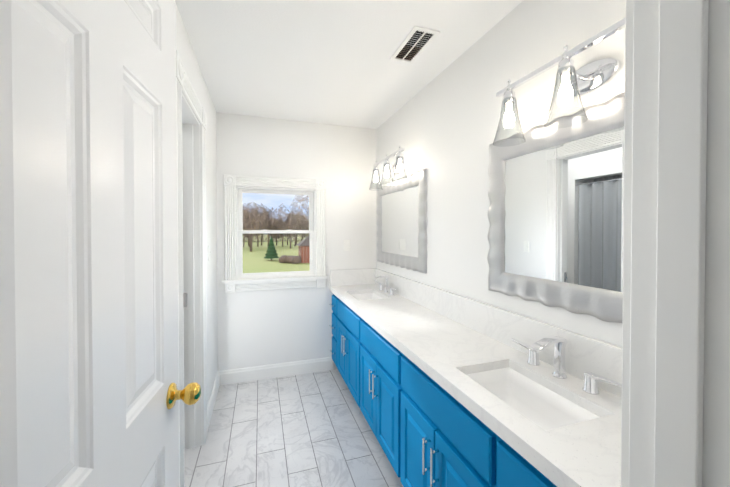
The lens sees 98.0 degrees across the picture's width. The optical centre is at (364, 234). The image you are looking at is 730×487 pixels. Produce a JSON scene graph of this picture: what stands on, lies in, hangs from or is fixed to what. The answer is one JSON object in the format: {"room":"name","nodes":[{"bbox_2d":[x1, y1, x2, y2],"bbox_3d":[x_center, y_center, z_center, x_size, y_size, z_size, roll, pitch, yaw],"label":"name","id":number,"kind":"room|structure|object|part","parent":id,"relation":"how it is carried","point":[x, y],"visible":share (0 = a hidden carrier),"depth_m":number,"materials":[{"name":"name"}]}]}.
{"room":"bathroom","nodes":[
{"label":"bathroom","id":0,"kind":"room"},
{"bbox_2d":[174,0,217,404],"bbox_3d":[-0.686,0.155,0.728,0.115,2.440,4.400,0,1,-18],"label":"wall","id":1,"kind":"structure","parent":0,"point":[185,50],"depth_m":2.42,"materials":[{"name":"white paint"}]},
{"bbox_2d":[176,50,206,486],"bbox_3d":[-1.009,0.275,1.755,0.152,2.176,0.792,0,1,-18],"label":"trim","id":2,"kind":"structure","parent":1,"relation":"attached to","point":[191,216],"depth_m":2.01,"materials":[{"name":"white wood"}]},
{"bbox_2d":[183,293,186,307],"bbox_3d":[-1.146,0.415,1.999,0.040,0.100,0.008,0,1,-18],"label":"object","id":3,"kind":"structure","parent":2,"relation":"attached to","point":[184,300],"depth_m":2.00,"materials":[{"name":"silver metal"}]},
{"bbox_2d":[207,371,220,431],"bbox_3d":[-1.193,1.291,2.485,0.016,0.125,0.692,0,1,-18],"label":"baseboard","id":4,"kind":"structure","parent":1,"relation":"attached to","point":[210,406],"depth_m":2.47,"materials":[{"name":"white wood"}]},
{"bbox_2d":[184,368,402,486],"bbox_3d":[-0.712,1.405,0.814,3.381,0.060,4.550,0,1,-18],"label":"floor","id":5,"kind":"structure","parent":0,"point":[313,429],"depth_m":2.10,"materials":[{"name":"tile"}]},
{"bbox_2d":[329,268,621,486],"bbox_3d":[0.302,0.863,1.931,0.514,0.995,2.745,0,1,-18],"label":"bathroom vanity","id":6,"kind":"object","parent":5,"relation":"on","point":[448,389],"visible":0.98,"depth_m":1.30,"materials":[{"name":"blue paint"}]},
{"bbox_2d":[351,293,382,299],"bbox_3d":[0.016,0.621,2.754,0.319,0.146,0.479,0,1,-18],"label":"basin","id":7,"kind":"object","parent":6,"relation":"in","point":[360,296],"depth_m":2.95,"materials":[{"name":"white ceramic"}]},
{"bbox_2d":[373,275,395,294],"bbox_3d":[0.146,0.439,2.821,0.154,0.152,0.450,0,1,-18],"label":"faucet","id":8,"kind":"object","parent":6,"relation":"on","point":[380,290],"depth_m":2.83,"materials":[{"name":"silver metal"}]},
{"bbox_2d":[466,367,598,430],"bbox_3d":[0.557,0.641,1.117,0.319,0.146,0.479,0,1,-18],"label":"basin","id":9,"kind":"object","parent":6,"relation":"in","point":[550,408],"depth_m":1.22,"materials":[{"name":"white ceramic"}]},
{"bbox_2d":[511,335,621,394],"bbox_3d":[0.687,0.459,1.183,0.154,0.152,0.450,0,1,-18],"label":"faucet","id":10,"kind":"object","parent":6,"relation":"on","point":[556,376],"depth_m":1.18,"materials":[{"name":"silver metal"}]},
{"bbox_2d":[216,112,375,370],"bbox_3d":[-1.402,0.129,2.887,3.381,2.440,0.150,0,1,-18],"label":"wall","id":11,"kind":"structure","parent":0,"point":[261,328],"depth_m":3.05,"materials":[{"name":"white paint"}]},
{"bbox_2d":[222,174,328,292],"bbox_3d":[-0.847,-0.011,3.053,0.960,1.060,0.220,0,1,-18],"label":"window","id":12,"kind":"structure","parent":11,"relation":"in","point":[232,282],"depth_m":2.98,"materials":[{"name":"white wood"}]},
{"bbox_3d":[-0.845,-0.012,3.048,0.696,0.829,0.070,0,1,-18],"label":"window sash","id":13,"kind":"part","parent":12,"relation":"part of","materials":[{"name":"white wood"}]},
{"bbox_2d":[221,357,332,384],"bbox_3d":[-0.818,1.285,3.007,1.055,0.125,0.016,0,1,-18],"label":"baseboard","id":14,"kind":"structure","parent":11,"relation":"attached to","point":[239,375],"depth_m":2.99,"materials":[{"name":"white wood"}]},
{"bbox_2d":[175,0,522,128],"bbox_3d":[-0.712,-1.095,0.783,3.381,0.060,4.550,0,1,-18],"label":"ceiling","id":15,"kind":"structure","parent":0,"point":[324,61],"depth_m":1.86,"materials":[{"name":"white paint"}]},
{"bbox_2d":[390,26,439,63],"bbox_3d":[0.276,-1.074,1.810,0.150,0.010,0.330,0,1,-18],"label":"ceiling vent","id":16,"kind":"object","parent":15,"relation":"in","point":[415,44],"visible":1,"depth_m":1.78,"materials":[{"name":"white metal"}]},
{"bbox_2d":[376,0,625,346],"bbox_3d":[0.862,0.149,1.239,0.115,2.440,4.400,0,1,-18],"label":"wall","id":17,"kind":"structure","parent":0,"point":[441,127],"depth_m":1.73,"materials":[{"name":"white paint"}]},
{"bbox_2d":[369,146,407,190],"bbox_3d":[0.211,-0.557,2.732,0.181,0.275,0.680,0,1,-18],"label":"sconce","id":18,"kind":"object","parent":17,"relation":"attached to","point":[398,166],"visible":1,"depth_m":2.71,"materials":[{"name":"glass"}]},
{"bbox_2d":[377,169,426,273],"bbox_3d":[0.282,-0.105,2.772,0.024,0.767,1.007,0,1,-18],"label":"mirror","id":19,"kind":"object","parent":17,"relation":"attached to","point":[402,224],"visible":0.9,"depth_m":2.64,"materials":[{"name":"silver metal"}]},
{"bbox_3d":[0.289,-0.105,2.774,0.006,0.558,0.798,0,1,-18],"label":"glass","id":20,"kind":"part","parent":19,"relation":"part of","materials":[{"name":"white"}]},
{"bbox_2d":[487,92,624,322],"bbox_3d":[0.806,-0.085,1.186,0.024,0.767,1.007,0,1,-18],"label":"mirror","id":21,"kind":"object","parent":17,"relation":"attached to","point":[555,214],"visible":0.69,"depth_m":1.25,"materials":[{"name":"silver metal"}]},
{"bbox_3d":[0.812,-0.085,1.188,0.006,0.558,0.798,0,1,-18],"label":"glass","id":22,"kind":"part","parent":21,"relation":"part of","materials":[{"name":"white"}]},
{"bbox_2d":[493,18,624,146],"bbox_3d":[0.737,-0.537,1.137,0.181,0.275,0.680,0,1,-18],"label":"sconce","id":23,"kind":"object","parent":17,"relation":"attached to","point":[589,78],"visible":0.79,"depth_m":1.13,"materials":[{"name":"silver metal"}]},
{"bbox_3d":[0.285,0.160,0.388,1.516,2.440,0.115,0,1,-18],"label":"wall","id":24,"kind":"structure","parent":0,"visible":0},
{"bbox_2d":[0,0,200,486],"bbox_3d":[-0.455,0.354,0.582,0.184,2.023,0.712,0,1,-18],"label":"door","id":25,"kind":"structure","parent":24,"relation":"in","point":[91,394],"depth_m":0.52,"materials":[{"name":"white wood"}]},
{"bbox_3d":[-0.551,0.439,0.874,0.184,0.066,0.099,0,1,-18],"label":"knob","id":26,"kind":"part","parent":25,"relation":"part of","materials":[{"name":"gold metal"}]},
{"bbox_2d":[621,0,729,486],"bbox_3d":[0.040,0.311,0.308,1.001,2.140,0.153,0,1,-18],"label":"door frame","id":27,"kind":"structure","parent":24,"relation":"attached to","point":[675,422],"depth_m":0.43,"materials":[{"name":"white wood"}]},
{"label":"outside","id":28,"kind":"structure","parent":0,"visible":0},
{"bbox_2d":[243,234,309,272],"bbox_3d":[-64.311,1.984,193.642,400.000,0.200,392.000,0,1,-18],"label":"lawn","id":29,"kind":"structure","parent":28,"point":[259,262],"depth_m":47.48,"materials":[{"name":"green plant"}]},
{"bbox_2d":[264,236,278,259],"bbox_3d":[-13.595,1.963,46.092,2.300,3.500,2.300,0,1,-18],"label":"conifer tree","id":30,"kind":"object","parent":29,"relation":"on","point":[271,249],"depth_m":45.62,"materials":[{"name":"green plant"}]},
{"bbox_2d":[243,221,307,242],"bbox_3d":[-29.770,-1.582,127.289,72.192,12.086,18.084,0,1,-18],"label":"tree","id":31,"kind":"object","parent":29,"relation":"on","point":[280,235],"depth_m":122.34,"materials":[{"name":"brown plant"}]},
{"bbox_2d":[243,203,308,251],"bbox_3d":[-18.698,-2.196,75.579,45.063,11.120,41.299,0,1,-18],"label":"trunks","id":32,"kind":"object","parent":29,"relation":"on","point":[250,242],"depth_m":85.96,"materials":[{"name":"brown plant"}]},
{"bbox_2d":[243,195,308,238],"bbox_3d":[-18.123,-4.405,75.233,46.824,11.524,45.158,0,1,-18],"label":"branches","id":33,"kind":"object","parent":32,"relation":"attached to","point":[300,219],"depth_m":81.05,"materials":[{"name":"brown plant"}]},
{"bbox_2d":[278,255,301,263],"bbox_3d":[-9.963,3.345,42.146,2.956,1.278,2.690,0,1,-18],"label":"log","id":34,"kind":"object","parent":29,"relation":"on","point":[288,259],"depth_m":41.57,"materials":[{"name":"brown wood"}]},
{"bbox_2d":[297,236,309,262],"bbox_3d":[-7.403,1.790,43.922,3.800,3.900,3.800,0,1,-18],"label":"shed","id":35,"kind":"object","parent":29,"relation":"on","point":[305,245],"depth_m":42.16,"materials":[{"name":"wood"}]}
]}

